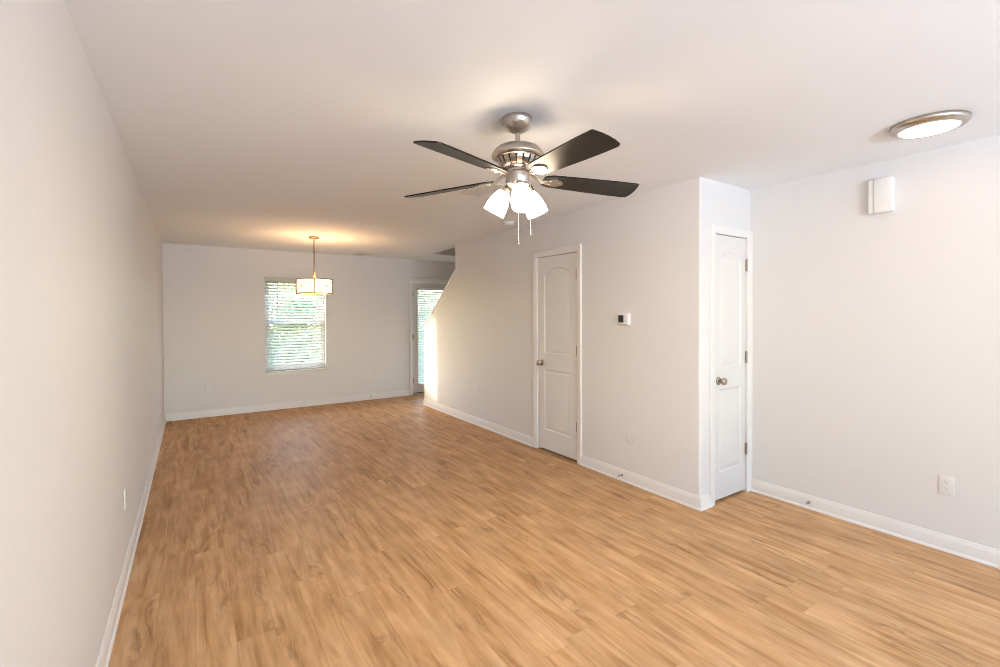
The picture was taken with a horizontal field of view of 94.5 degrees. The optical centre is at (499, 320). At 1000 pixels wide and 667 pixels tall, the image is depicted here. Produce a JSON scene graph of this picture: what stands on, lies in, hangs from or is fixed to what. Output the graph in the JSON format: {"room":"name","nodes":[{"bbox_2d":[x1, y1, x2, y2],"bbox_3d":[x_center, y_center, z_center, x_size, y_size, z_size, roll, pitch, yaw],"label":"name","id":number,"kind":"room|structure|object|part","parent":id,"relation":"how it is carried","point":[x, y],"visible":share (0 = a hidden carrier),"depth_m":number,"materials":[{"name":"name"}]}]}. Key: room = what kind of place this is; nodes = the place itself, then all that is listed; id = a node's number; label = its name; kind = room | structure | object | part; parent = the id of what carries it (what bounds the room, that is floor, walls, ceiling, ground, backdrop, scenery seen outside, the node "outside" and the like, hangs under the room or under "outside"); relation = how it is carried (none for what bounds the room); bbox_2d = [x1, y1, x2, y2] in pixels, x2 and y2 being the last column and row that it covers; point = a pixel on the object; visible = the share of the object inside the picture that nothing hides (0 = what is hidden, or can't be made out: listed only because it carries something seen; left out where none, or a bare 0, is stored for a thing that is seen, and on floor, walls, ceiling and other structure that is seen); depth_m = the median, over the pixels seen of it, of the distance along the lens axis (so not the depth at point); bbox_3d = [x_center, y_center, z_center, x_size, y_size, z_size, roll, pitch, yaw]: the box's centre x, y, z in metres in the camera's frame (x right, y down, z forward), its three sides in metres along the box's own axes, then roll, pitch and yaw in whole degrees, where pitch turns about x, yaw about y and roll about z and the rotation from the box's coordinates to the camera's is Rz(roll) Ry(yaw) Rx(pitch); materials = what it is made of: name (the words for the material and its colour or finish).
{"room":"empty living room","nodes":[
{"label":"empty living room","id":0,"kind":"room"},
{"bbox_2d":[0,0,163,666],"bbox_3d":[-1.611,0.209,1.693,0.160,2.440,11.000,-1,1,-34],"label":"wall","id":1,"kind":"structure","parent":0,"point":[82,347],"depth_m":1.41,"materials":[{"name":"white paint"}]},
{"bbox_2d":[124,486,126,509],"bbox_3d":[-2.091,0.990,2.582,0.009,0.116,0.071,-1,1,-34],"label":"wall outlet","id":2,"kind":"object","parent":1,"relation":"attached to","point":[125,490],"visible":1,"depth_m":2.57,"materials":[{"name":"white plastic"}]},
{"bbox_2d":[95,414,165,666],"bbox_3d":[-1.530,1.378,1.759,0.021,0.100,11.000,-1,1,-34],"label":"baseboard","id":3,"kind":"structure","parent":1,"relation":"attached to","point":[104,655],"depth_m":2.48,"materials":[{"name":"white wood"}]},
{"bbox_2d":[162,243,454,413],"bbox_3d":[-2.709,0.134,7.667,4.963,2.440,0.160,-1,1,-34],"label":"wall","id":4,"kind":"structure","parent":0,"point":[214,296],"depth_m":6.98,"materials":[{"name":"white paint"}]},
{"bbox_2d":[165,390,409,421],"bbox_3d":[-3.103,1.311,7.307,3.561,0.100,0.021,-1,1,-34],"label":"baseboard","id":5,"kind":"structure","parent":4,"relation":"attached to","point":[304,403],"depth_m":7.11,"materials":[{"name":"white wood"}]},
{"bbox_2d":[264,281,327,375],"bbox_3d":[-3.221,0.083,7.295,0.927,1.502,0.171,-1,1,-34],"label":"window","id":6,"kind":"structure","parent":4,"relation":"in","point":[321,369],"depth_m":7.27,"materials":[{"name":"white plastic"}]},
{"bbox_3d":[-3.259,-0.293,7.343,0.811,0.679,0.026,-1,1,-34],"label":"sash","id":7,"kind":"part","parent":6,"relation":"part of","materials":[{"name":"white plastic"}]},
{"bbox_2d":[265,277,324,370],"bbox_3d":[-3.204,0.048,7.269,0.873,1.427,0.075,-1,1,-34],"label":"window blind","id":8,"kind":"object","parent":6,"relation":"attached to","point":[272,327],"visible":0.91,"depth_m":7.24,"materials":[{"name":"white plastic"}]},
{"bbox_3d":[-3.207,0.752,7.286,0.863,0.018,0.050,-1,1,-34],"label":"rail","id":9,"kind":"part","parent":8,"relation":"part of","materials":[{"name":"white plastic"}]},
{"bbox_3d":[-3.238,0.370,7.325,0.811,0.731,0.030,-1,1,-34],"label":"sash","id":10,"kind":"part","parent":6,"relation":"part of","materials":[{"name":"white plastic"}]},
{"bbox_3d":[-3.198,0.780,7.274,0.927,0.020,0.097,-1,1,-34],"label":"sill","id":11,"kind":"part","parent":6,"relation":"part of","materials":[{"name":"white wood"}]},
{"bbox_2d":[409,278,448,394],"bbox_3d":[-1.228,0.281,8.618,1.034,2.107,0.224,-1,1,-34],"label":"door","id":12,"kind":"structure","parent":4,"relation":"in","point":[414,283],"depth_m":8.36,"materials":[{"name":"white wood"}]},
{"bbox_3d":[-1.201,0.285,8.579,0.737,1.752,0.012,-1,1,-34],"label":"glazing trim","id":13,"kind":"part","parent":12,"relation":"part of","materials":[{"name":"white wood"}]},
{"bbox_2d":[417,288,443,384],"bbox_3d":[-1.182,0.281,8.550,0.719,1.762,0.056,-1,1,-34],"label":"door blind","id":14,"kind":"object","parent":12,"relation":"attached to","point":[423,300],"visible":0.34,"depth_m":8.40,"materials":[{"name":"white plastic"}]},
{"bbox_3d":[-1.394,0.297,8.409,0.006,1.728,0.051,-1,1,-34],"label":"ladder cord","id":15,"kind":"part","parent":14,"relation":"part of","materials":[{"name":"white fabric"}]},
{"bbox_2d":[64,0,999,261],"bbox_3d":[0.381,-1.188,3.007,4.963,0.300,11.320,-1,1,-34],"label":"ceiling","id":16,"kind":"structure","parent":0,"point":[249,124],"depth_m":2.12,"materials":[{"name":"white paint"}]},
{"bbox_2d":[296,236,332,294],"bbox_3d":[-2.364,-0.698,5.886,0.429,0.730,0.429,-1,1,-34],"label":"pendant light","id":17,"kind":"object","parent":16,"relation":"hanging from","point":[309,286],"visible":1,"depth_m":5.74,"materials":[{"name":"white fabric"}]},
{"bbox_3d":[-2.363,-0.434,5.889,0.429,0.202,0.429,-1,1,-34],"label":"strap frame","id":18,"kind":"part","parent":17,"relation":"part of","materials":[{"name":"gold metal"}]},
{"bbox_3d":[-2.364,-0.779,5.885,0.034,0.524,0.034,-1,1,-34],"label":"stem","id":19,"kind":"part","parent":17,"relation":"part of","materials":[{"name":"gold metal"}]},
{"bbox_3d":[-2.363,-0.434,5.889,0.412,0.178,0.412,-1,1,-34],"label":"lamp shade","id":20,"kind":"part","parent":17,"relation":"part of","materials":[{"name":"beige fabric"}]},
{"bbox_2d":[354,253,375,255],"bbox_3d":[-2.214,-1.081,7.552,0.320,0.010,0.160,-1,1,-34],"label":"ceiling vent","id":21,"kind":"object","parent":16,"relation":"in","point":[355,253],"visible":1,"depth_m":7.54,"materials":[{"name":"white metal"}]},
{"bbox_2d":[459,181,504,196],"bbox_3d":[-0.139,-1.038,3.671,0.205,0.010,0.400,-1,1,-34],"label":"ceiling vent","id":22,"kind":"object","parent":16,"relation":"in","point":[484,190],"visible":0.8,"depth_m":3.68,"materials":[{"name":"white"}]},
{"bbox_2d":[503,221,513,225],"bbox_3d":[0.091,-1.043,4.979,0.126,0.039,0.126,-1,1,-34],"label":"smoke detector","id":23,"kind":"object","parent":16,"relation":"attached to","point":[505,223],"visible":1,"depth_m":4.94,"materials":[{"name":"white plastic"}]},
{"bbox_2d":[405,112,638,244],"bbox_3d":[0.114,-0.705,2.326,1.296,0.645,1.279,-1,1,-34],"label":"ceiling fan","id":24,"kind":"object","parent":16,"relation":"hanging from","point":[518,160],"visible":1,"depth_m":2.27,"materials":[{"name":"silver metal"}]},
{"bbox_3d":[-0.272,-0.713,2.528,0.539,0.049,0.145,0,1,26],"label":"blade","id":25,"kind":"part","parent":24,"relation":"part of","materials":[{"name":"black wood"}]},
{"bbox_3d":[-0.143,-0.707,2.019,0.145,0.049,0.539,0,1,35],"label":"blade","id":26,"kind":"part","parent":24,"relation":"part of","materials":[{"name":"black wood"}]},
{"bbox_3d":[-0.021,-0.602,2.395,0.122,0.148,0.130,-1,1,-34],"label":"lamp shade","id":27,"kind":"part","parent":24,"relation":"part of","materials":[{"name":"white glass"}]},
{"bbox_3d":[0.027,-0.674,2.374,0.052,0.050,0.055,-1,1,-34],"label":"light arm","id":28,"kind":"part","parent":24,"relation":"part of","materials":[{"name":"silver metal"}]},
{"bbox_3d":[0.105,-0.606,2.243,0.049,0.072,0.055,-1,1,-34],"label":"bulb","id":29,"kind":"part","parent":24,"relation":"part of","materials":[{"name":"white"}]},
{"bbox_3d":[0.104,-0.601,2.232,0.119,0.148,0.132,-1,1,-34],"label":"lamp shade","id":30,"kind":"part","parent":24,"relation":"part of","materials":[{"name":"white glass"}]},
{"bbox_3d":[0.183,-0.604,2.423,0.135,0.148,0.113,-1,1,-34],"label":"lamp shade","id":31,"kind":"part","parent":24,"relation":"part of","materials":[{"name":"white glass"}]},
{"bbox_3d":[0.285,-0.708,1.995,0.145,0.049,0.539,-1,1,-29],"label":"blade","id":32,"kind":"part","parent":24,"relation":"part of","materials":[{"name":"black wood"}]},
{"bbox_3d":[0.478,-0.716,2.465,0.539,0.049,0.145,0,1,-17],"label":"blade","id":33,"kind":"part","parent":24,"relation":"part of","materials":[{"name":"black wood"}]},
{"bbox_2d":[889,110,971,138],"bbox_3d":[2.252,-1.017,2.429,0.319,0.044,0.319,-1,1,-34],"label":"flush ceiling light","id":34,"kind":"object","parent":16,"relation":"attached to","point":[935,123],"visible":1,"depth_m":2.37,"materials":[{"name":"silver metal"}]},
{"bbox_2d":[898,120,960,137],"bbox_3d":[2.252,-1.001,2.430,0.243,0.012,0.243,-1,1,-34],"label":"diffuser","id":35,"kind":"object","parent":34,"relation":"attached to","point":[929,128],"depth_m":2.41,"materials":[{"name":"white"}]},
{"bbox_2d":[108,394,999,666],"bbox_3d":[0.393,1.462,3.042,4.963,0.120,11.320,-1,1,-34],"label":"floor","id":36,"kind":"structure","parent":0,"point":[401,531],"depth_m":2.63,"materials":[{"name":"brown wood"}]},
{"bbox_2d":[424,177,750,495],"bbox_3d":[0.411,0.148,5.584,0.691,2.440,4.832,-1,1,-34],"label":"wall","id":37,"kind":"structure","parent":0,"point":[646,255],"depth_m":4.04,"materials":[{"name":"white paint"}]},
{"bbox_2d":[423,270,454,329],"bbox_3d":[-0.874,-0.288,6.990,0.138,0.875,1.084,-1,1,-34],"label":"trim","id":38,"kind":"structure","parent":37,"relation":"attached to","point":[454,270],"depth_m":6.92,"materials":[{"name":"white wood"}]},
{"bbox_2d":[423,399,532,446],"bbox_3d":[-0.382,1.312,6.265,0.143,0.100,2.881,-1,1,-34],"label":"baseboard","id":39,"kind":"structure","parent":37,"relation":"attached to","point":[520,437],"depth_m":5.89,"materials":[{"name":"white wood"}]},
{"bbox_2d":[533,244,581,464],"bbox_3d":[0.602,0.322,4.734,0.182,2.112,0.741,-1,1,-34],"label":"door","id":40,"kind":"structure","parent":37,"relation":"in","point":[557,272],"depth_m":4.70,"materials":[{"name":"white wood"}]},
{"bbox_3d":[0.418,0.447,4.906,0.064,0.063,0.063,-1,1,-34],"label":"knob","id":41,"kind":"part","parent":40,"relation":"part of","materials":[{"name":"silver metal"}]},
{"bbox_2d":[618,313,630,324],"bbox_3d":[1.059,-0.014,3.954,0.036,0.104,0.128,-1,1,-34],"label":"thermostat","id":42,"kind":"object","parent":37,"relation":"attached to","point":[623,318],"visible":1,"depth_m":3.93,"materials":[{"name":"white plastic"}]},
{"bbox_2d":[627,429,633,443],"bbox_3d":[1.105,0.989,3.931,0.008,0.116,0.071,-1,1,-34],"label":"wall plate","id":43,"kind":"object","parent":37,"relation":"attached to","point":[630,434],"visible":1,"depth_m":3.92,"materials":[{"name":"white plastic"}]},
{"bbox_2d":[581,455,711,511],"bbox_3d":[1.174,1.336,3.928,0.138,0.100,1.252,-1,1,-34],"label":"baseboard","id":44,"kind":"structure","parent":37,"relation":"attached to","point":[700,503],"depth_m":3.74,"materials":[{"name":"white wood"}]},
{"bbox_2d":[709,223,752,506],"bbox_3d":[1.785,0.331,3.635,0.576,2.112,0.182,-1,1,-34],"label":"door","id":45,"kind":"structure","parent":37,"relation":"in","point":[731,248],"depth_m":3.61,"materials":[{"name":"white wood"}]},
{"bbox_3d":[1.682,0.460,3.497,0.063,0.063,0.064,-1,1,-34],"label":"knob","id":46,"kind":"part","parent":45,"relation":"part of","materials":[{"name":"silver metal"}]},
{"bbox_2d":[751,135,999,549],"bbox_3d":[3.515,0.185,1.698,0.160,2.440,5.322,-1,1,-34],"label":"wall","id":47,"kind":"structure","parent":0,"point":[876,337],"depth_m":3.03,"materials":[{"name":"white paint"}]},
{"bbox_2d":[751,478,999,568],"bbox_3d":[3.479,1.357,1.613,0.021,0.100,5.200,-1,1,-34],"label":"baseboard","id":48,"kind":"structure","parent":47,"relation":"attached to","point":[986,555],"depth_m":3.02,"materials":[{"name":"white wood"}]},
{"bbox_2d":[868,176,894,214],"bbox_3d":[2.492,-0.816,3.024,0.048,0.222,0.134,-1,1,-34],"label":"door chime","id":49,"kind":"object","parent":47,"relation":"attached to","point":[881,191],"visible":1,"depth_m":3.00,"materials":[{"name":"white plastic"}]},
{"bbox_2d":[939,474,954,496],"bbox_3d":[2.695,0.994,2.791,0.009,0.116,0.071,-1,1,-34],"label":"wall outlet","id":50,"kind":"object","parent":47,"relation":"attached to","point":[946,483],"visible":1,"depth_m":2.79,"materials":[{"name":"white plastic"}]},
{"bbox_2d":[943,486,949,490],"bbox_3d":[2.693,1.014,2.790,0.003,0.027,0.033,-1,1,-34],"label":"receptacle","id":51,"kind":"object","parent":50,"relation":"attached to","point":[945,488],"depth_m":2.79,"materials":[{"name":"grey plastic"}]},
{"bbox_2d":[943,480,949,484],"bbox_3d":[2.693,0.975,2.790,0.003,0.027,0.033,-1,1,-34],"label":"receptacle","id":52,"kind":"object","parent":50,"relation":"attached to","point":[945,482],"depth_m":2.79,"materials":[{"name":"grey plastic"}]},
{"label":"outside","id":53,"kind":"structure","parent":0,"visible":0},
{"bbox_2d":[271,327,423,382],"bbox_3d":[-16.768,1.501,29.679,85.000,0.250,52.039,-1,1,-34],"label":"lawn","id":54,"kind":"structure","parent":53,"point":[418,327],"depth_m":20.77,"materials":[{"name":"green plant"}]},
{"bbox_2d":[269,283,318,341],"bbox_3d":[-8.601,-2.087,18.704,4.258,7.148,4.965,-1,1,-34],"label":"tree","id":55,"kind":"object","parent":54,"relation":"on","point":[269,283],"visible":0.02,"depth_m":18.14,"materials":[{"name":"green plant"}]},
{"bbox_2d":[269,298,319,363],"bbox_3d":[-5.369,0.471,11.225,2.046,2.203,1.821,-1,1,-34],"label":"shrub","id":56,"kind":"object","parent":54,"relation":"on","point":[300,298],"visible":0.16,"depth_m":11.30,"materials":[{"name":"green plant"}]},
{"bbox_2d":[302,301,319,361],"bbox_3d":[-4.738,0.319,13.701,1.954,2.434,1.927,-1,1,-34],"label":"shrub","id":57,"kind":"object","parent":54,"relation":"on","point":[317,301],"visible":0.02,"depth_m":13.52,"materials":[{"name":"green plant"}]},
{"bbox_2d":[418,290,442,336],"bbox_3d":[-2.545,-0.449,20.980,3.682,3.756,3.981,-1,1,-34],"label":"tree","id":58,"kind":"object","parent":54,"relation":"on","point":[421,290],"visible":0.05,"depth_m":20.41,"materials":[{"name":"green plant"}]}
]}

